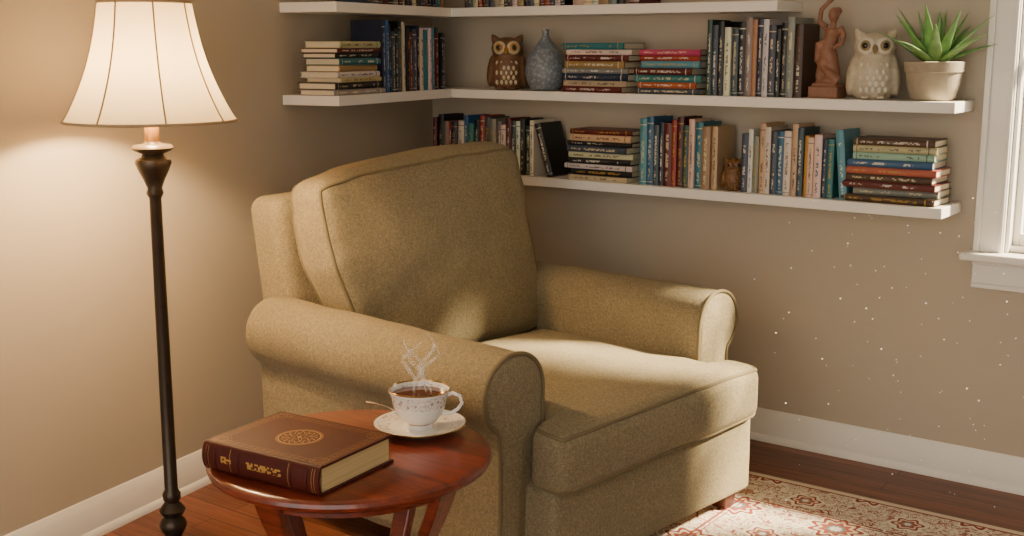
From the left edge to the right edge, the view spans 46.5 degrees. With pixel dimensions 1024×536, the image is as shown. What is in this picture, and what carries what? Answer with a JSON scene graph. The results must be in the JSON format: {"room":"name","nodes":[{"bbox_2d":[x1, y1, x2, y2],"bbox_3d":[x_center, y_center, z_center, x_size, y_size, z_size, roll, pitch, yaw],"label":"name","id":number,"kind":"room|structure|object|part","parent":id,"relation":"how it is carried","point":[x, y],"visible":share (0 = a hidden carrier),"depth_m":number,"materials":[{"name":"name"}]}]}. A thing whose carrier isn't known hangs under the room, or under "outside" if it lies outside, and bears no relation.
{"room":"reading nook","nodes":[
{"label":"reading nook","id":0,"kind":"room"},
{"bbox_2d":[0,0,432,535],"bbox_3d":[-1.640,-0.347,2.958,0.120,2.600,5.500,5,12,26],"label":"wall","id":1,"kind":"structure","parent":0,"point":[80,417],"depth_m":3.77,"materials":[{"name":"paint"}]},
{"bbox_2d":[4,449,211,535],"bbox_3d":[-1.556,0.870,3.187,0.028,0.124,5.380,5,12,26],"label":"baseboard","id":2,"kind":"structure","parent":1,"relation":"attached to","point":[100,514],"depth_m":3.79,"materials":[{"name":"white wood"}]},
{"bbox_2d":[103,439,1023,535],"bbox_3d":[0.061,1.190,2.079,5.400,0.100,5.600,8,13,35],"label":"floor","id":3,"kind":"structure","parent":0,"point":[209,511],"depth_m":4.01,"materials":[{"name":"brown wood"}]},
{"bbox_2d":[60,0,237,535],"bbox_3d":[-0.999,0.065,3.390,0.472,1.632,0.472,8,13,35],"label":"floor lamp","id":4,"kind":"object","parent":3,"relation":"on","point":[147,67],"visible":1,"depth_m":3.16,"materials":[{"name":"brown metal"}]},
{"bbox_3d":[-0.999,-0.565,3.273,0.472,0.328,0.472,8,13,35],"label":"shade trim","id":5,"kind":"part","parent":4,"relation":"part of","materials":[{"name":"white fabric"}]},
{"bbox_3d":[-0.999,-0.565,3.273,0.464,0.320,0.464,8,13,35],"label":"lamp shade","id":6,"kind":"part","parent":4,"relation":"part of","materials":[{"name":"white fabric"}]},
{"bbox_2d":[144,127,159,141],"bbox_3d":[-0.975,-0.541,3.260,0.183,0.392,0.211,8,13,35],"label":"socket","id":7,"kind":"object","parent":4,"relation":"attached to","point":[151,134],"depth_m":3.29,"materials":[{"name":"orange metal"}]},
{"bbox_2d":[206,410,491,535],"bbox_3d":[-0.377,0.707,2.845,0.660,0.570,0.660,8,13,35],"label":"side table","id":8,"kind":"object","parent":3,"relation":"on","point":[430,471],"visible":0.61,"depth_m":2.62,"materials":[{"name":"brown wood"}]},
{"bbox_3d":[-0.494,0.755,2.667,0.072,0.540,0.146,8,13,35],"label":"leg","id":9,"kind":"part","parent":8,"relation":"part of","materials":[{"name":"brown wood"}]},
{"bbox_3d":[-0.560,0.700,2.962,0.146,0.540,0.072,8,13,35],"label":"leg","id":10,"kind":"part","parent":8,"relation":"part of","materials":[{"name":"brown wood"}]},
{"bbox_2d":[202,411,393,495],"bbox_3d":[-0.481,0.413,2.680,0.335,0.066,0.266,6,12,31],"label":"book","id":11,"kind":"object","parent":8,"relation":"on","point":[320,457],"visible":1,"depth_m":2.62,"materials":[{"name":"brown leather"}]},
{"bbox_3d":[-0.261,0.688,3.028,0.072,0.540,0.146,8,13,35],"label":"leg","id":12,"kind":"part","parent":8,"relation":"part of","materials":[{"name":"brown wood"}]},
{"bbox_2d":[373,409,465,437],"bbox_3d":[-0.227,0.388,2.936,0.230,0.022,0.230,8,13,35],"label":"saucer","id":13,"kind":"object","parent":8,"relation":"on","point":[389,422],"visible":0.66,"depth_m":2.93,"materials":[{"name":"white ceramic"}]},
{"bbox_2d":[366,401,394,410],"bbox_3d":[-0.299,0.358,2.993,0.146,0.035,0.028,3,11,14],"label":"teaspoon","id":14,"kind":"object","parent":13,"relation":"on","point":[367,402],"visible":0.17,"depth_m":3.00,"materials":[{"name":"silver metal"}]},
{"bbox_2d":[388,380,463,430],"bbox_3d":[-0.224,0.342,2.930,0.159,0.099,0.151,-7,13,-33],"label":"teacup","id":15,"kind":"object","parent":13,"relation":"on","point":[418,403],"visible":1,"depth_m":2.90,"materials":[{"name":"white ceramic"}]},
{"bbox_3d":[-0.194,0.743,2.733,0.146,0.540,0.072,8,13,35],"label":"leg","id":16,"kind":"part","parent":8,"relation":"part of","materials":[{"name":"brown wood"}]},
{"bbox_2d":[246,143,757,535],"bbox_3d":[-0.030,0.210,3.917,1.418,1.154,1.277,10,14,42],"label":"armchair","id":17,"kind":"object","parent":3,"relation":"on","point":[604,403],"visible":0.79,"depth_m":3.76,"materials":[{"name":"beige fabric"}]},
{"bbox_3d":[-0.435,0.165,4.282,0.322,0.931,0.984,10,14,42],"label":"frame","id":18,"kind":"part","parent":17,"relation":"part of","materials":[{"name":"beige fabric"}]},
{"bbox_3d":[-0.388,0.455,3.581,1.113,0.610,0.233,10,14,42],"label":"arm","id":19,"kind":"part","parent":17,"relation":"part of","materials":[{"name":"beige fabric"}]},
{"bbox_2d":[291,143,539,341],"bbox_3d":[-0.293,-0.058,4.111,0.337,0.700,0.969,10,14,42],"label":"cushion","id":20,"kind":"object","parent":17,"relation":"on","point":[435,238],"depth_m":3.95,"materials":[{"name":"beige fabric"}]},
{"bbox_2d":[480,330,757,490],"bbox_3d":[0.150,0.405,3.782,0.920,0.232,0.984,10,14,42],"label":"seat cushion","id":21,"kind":"object","parent":17,"relation":"on","point":[619,408],"depth_m":3.52,"materials":[{"name":"beige fabric"}]},
{"bbox_3d":[0.306,0.311,4.338,1.067,0.616,0.224,10,14,42],"label":"arm","id":22,"kind":"part","parent":17,"relation":"part of","materials":[{"name":"beige fabric"}]},
{"bbox_2d":[648,471,1023,535],"bbox_3d":[1.208,0.944,3.095,2.280,0.012,1.470,8,13,35],"label":"area rug","id":23,"kind":"object","parent":3,"relation":"on","point":[761,508],"visible":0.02,"depth_m":3.81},
{"bbox_2d":[431,0,1023,457],"bbox_3d":[1.696,-0.531,3.946,5.240,2.600,0.120,8,13,35],"label":"wall","id":24,"kind":"structure","parent":0,"point":[709,244],"depth_m":4.38,"materials":[{"name":"paint"}]},
{"bbox_2d":[279,0,802,18],"bbox_3d":[0.026,-0.950,4.358,1.735,0.036,1.074,8,13,35],"label":"corner shelf","id":25,"kind":"object","parent":24,"relation":"attached to","point":[768,6],"visible":1,"depth_m":4.44,"materials":[{"name":"white wood"}]},
{"bbox_2d":[335,0,442,7],"bbox_3d":[-0.480,-1.164,4.711,0.180,0.255,0.570,5,12,25],"label":"books","id":26,"kind":"object","parent":25,"relation":"on","point":[427,3],"visible":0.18,"depth_m":4.69,"materials":[{"name":"multicoloured paper"}]},
{"bbox_2d":[465,0,572,7],"bbox_3d":[0.049,-1.185,4.842,0.499,0.250,0.174,8,13,35],"label":"books","id":27,"kind":"object","parent":25,"relation":"on","point":[468,3],"visible":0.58,"depth_m":4.79,"materials":[{"name":"paper"}]},
{"bbox_2d":[573,0,660,4],"bbox_3d":[0.404,-1.139,4.586,0.299,0.251,0.179,8,13,35],"label":"books","id":28,"kind":"object","parent":25,"relation":"on","point":[575,2],"visible":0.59,"depth_m":4.54,"materials":[{"name":"multicoloured paper"}]},
{"bbox_2d":[283,87,974,113],"bbox_3d":[0.276,-0.590,4.239,2.355,0.036,1.074,8,13,35],"label":"corner shelf","id":29,"kind":"object","parent":24,"relation":"attached to","point":[848,103],"visible":0.91,"depth_m":4.34,"materials":[{"name":"white wood"}]},
{"bbox_2d":[300,41,385,95],"bbox_3d":[-0.639,-0.749,4.460,0.190,0.194,0.324,6,12,28],"label":"book stack","id":30,"kind":"object","parent":29,"relation":"on","point":[334,68],"visible":1,"depth_m":4.36,"materials":[{"name":"paper"}]},
{"bbox_2d":[350,20,444,92],"bbox_3d":[-0.455,-0.855,4.813,0.171,0.275,0.489,5,12,26],"label":"books","id":31,"kind":"object","parent":29,"relation":"on","point":[412,58],"visible":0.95,"depth_m":4.71,"materials":[{"name":"paper"}]},
{"bbox_2d":[487,34,527,89],"bbox_3d":[-0.016,-0.849,4.918,0.173,0.224,0.137,-1,11,-7],"label":"owl figurine","id":32,"kind":"object","parent":29,"relation":"on","point":[506,65],"visible":0.94,"depth_m":4.88,"materials":[{"name":"brown ceramic"}]},
{"bbox_2d":[525,29,564,90],"bbox_3d":[0.135,-0.839,4.811,0.166,0.243,0.166,8,13,35],"label":"bud vase","id":33,"kind":"object","parent":29,"relation":"on","point":[544,65],"visible":0.96,"depth_m":4.76,"materials":[{"name":"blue ceramic"}]},
{"bbox_2d":[562,43,643,92],"bbox_3d":[0.370,-0.785,4.671,0.312,0.189,0.196,8,13,35],"label":"book stack","id":34,"kind":"object","parent":29,"relation":"on","point":[592,67],"visible":0.94,"depth_m":4.59,"materials":[{"name":"multicoloured paper"}]},
{"bbox_2d":[634,49,706,94],"bbox_3d":[0.625,-0.740,4.495,0.283,0.164,0.194,8,13,35],"label":"book stack","id":35,"kind":"object","parent":29,"relation":"on","point":[662,71],"visible":0.91,"depth_m":4.42,"materials":[{"name":"multicoloured paper"}]},
{"bbox_2d":[706,17,819,97],"bbox_3d":[0.900,-0.758,4.284,0.364,0.277,0.170,8,13,35],"label":"books","id":36,"kind":"object","parent":29,"relation":"on","point":[757,56],"visible":1,"depth_m":4.21,"materials":[{"name":"multicoloured paper"}]},
{"bbox_2d":[808,0,845,98],"bbox_3d":[1.096,-0.762,4.109,0.113,0.350,0.090,8,13,35],"label":"statue","id":37,"kind":"object","parent":29,"relation":"on","point":[827,75],"visible":1,"depth_m":4.09,"materials":[{"name":"ceramic"}]},
{"bbox_2d":[846,29,900,98],"bbox_3d":[1.226,-0.688,4.028,0.181,0.234,0.143,1,11,4],"label":"owl figurine","id":38,"kind":"object","parent":29,"relation":"on","point":[874,71],"visible":0.99,"depth_m":3.99,"materials":[{"name":"white ceramic"}]},
{"bbox_2d":[904,61,965,100],"bbox_3d":[1.391,-0.617,3.936,0.192,0.128,0.192,8,13,35],"label":"pot","id":39,"kind":"object","parent":29,"relation":"on","point":[926,80],"depth_m":3.87,"materials":[{"name":"ceramic"}]},
{"bbox_2d":[877,3,998,100],"bbox_3d":[1.361,-0.700,3.879,0.362,0.311,0.293,8,13,35],"label":"aloe","id":40,"kind":"object","parent":29,"relation":"on","point":[936,77],"visible":1,"depth_m":3.87,"materials":[{"name":"plant"}]},
{"bbox_2d":[522,173,960,219],"bbox_3d":[0.540,-0.315,4.632,2.285,0.036,0.220,8,13,35],"label":"wall shelf","id":41,"kind":"object","parent":24,"relation":"attached to","point":[559,181],"visible":0.52,"depth_m":4.28,"materials":[{"name":"white wood"}]},
{"bbox_2d":[433,113,570,176],"bbox_3d":[-0.041,-0.525,5.025,0.625,0.234,0.171,8,13,35],"label":"books","id":42,"kind":"object","parent":41,"relation":"on","point":[540,145],"visible":0.6,"depth_m":4.90,"materials":[{"name":"multicoloured paper"}]},
{"bbox_2d":[564,126,639,182],"bbox_3d":[0.387,-0.451,4.724,0.318,0.199,0.197,8,13,35],"label":"book stack","id":43,"kind":"object","parent":41,"relation":"on","point":[605,154],"visible":0.91,"depth_m":4.65,"materials":[{"name":"multicoloured paper"}]},
{"bbox_2d":[639,115,734,189],"bbox_3d":[0.660,-0.444,4.516,0.324,0.260,0.167,8,13,35],"label":"books","id":44,"kind":"object","parent":41,"relation":"on","point":[685,151],"visible":0.99,"depth_m":4.45,"materials":[{"name":"multicoloured paper"}]},
{"bbox_2d":[720,156,740,190],"bbox_3d":[0.810,-0.346,4.364,0.096,0.124,0.076,5,12,25],"label":"owl","id":45,"kind":"object","parent":41,"relation":"on","point":[730,179],"visible":0.88,"depth_m":4.34,"materials":[{"name":"brown wood"}]},
{"bbox_2d":[740,121,859,199],"bbox_3d":[1.036,-0.390,4.251,0.400,0.251,0.175,8,13,35],"label":"books","id":46,"kind":"object","parent":41,"relation":"on","point":[777,159],"visible":0.98,"depth_m":4.19,"materials":[{"name":"multicoloured paper"}]},
{"bbox_2d":[841,135,951,207],"bbox_3d":[1.310,-0.334,4.052,0.327,0.214,0.194,8,13,35],"label":"book stack","id":47,"kind":"object","parent":41,"relation":"on","point":[899,170],"visible":1,"depth_m":3.98,"materials":[{"name":"multicoloured paper"}]},
{"bbox_2d":[750,407,1023,495],"bbox_3d":[1.660,0.698,4.107,4.980,0.124,0.028,8,13,35],"label":"baseboard","id":48,"kind":"structure","parent":24,"relation":"attached to","point":[987,469],"depth_m":4.31,"materials":[{"name":"white wood"}]},
{"bbox_2d":[959,249,1023,266],"bbox_3d":[1.998,0.016,3.706,1.165,0.028,0.105,8,13,35],"label":"window sill","id":49,"kind":"structure","parent":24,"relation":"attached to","point":[1012,259],"depth_m":3.95,"materials":[{"name":"white wood"}]},
{"bbox_2d":[970,262,1023,292],"bbox_3d":[2.008,0.075,3.731,1.105,0.097,0.030,8,13,35],"label":"apron","id":50,"kind":"object","parent":24,"relation":"attached to","point":[1012,280],"visible":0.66,"depth_m":4.00,"materials":[{"name":"white wood"}]},
{"bbox_2d":[973,0,1022,252],"bbox_3d":[2.008,-0.725,3.581,1.105,1.475,0.032,8,13,35],"label":"window frame","id":51,"kind":"structure","parent":24,"relation":"attached to","point":[1001,72],"depth_m":3.92,"materials":[{"name":"white wood"}]},
{"bbox_2d":[1005,4,1023,252],"bbox_3d":[2.053,-0.689,3.650,0.915,1.380,0.120,8,13,35],"label":"window","id":52,"kind":"structure","parent":24,"relation":"in","point":[1014,241],"depth_m":3.96,"materials":[{"name":"white wood"}]},
{"bbox_2d":[754,198,1023,530],"bbox_3d":[1.357,0.303,3.674,1.050,1.036,0.829,8,13,35],"label":"dust motes","id":53,"kind":"object","parent":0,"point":[972,198],"visible":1,"depth_m":3.73,"materials":[{"name":"white"}]}
]}

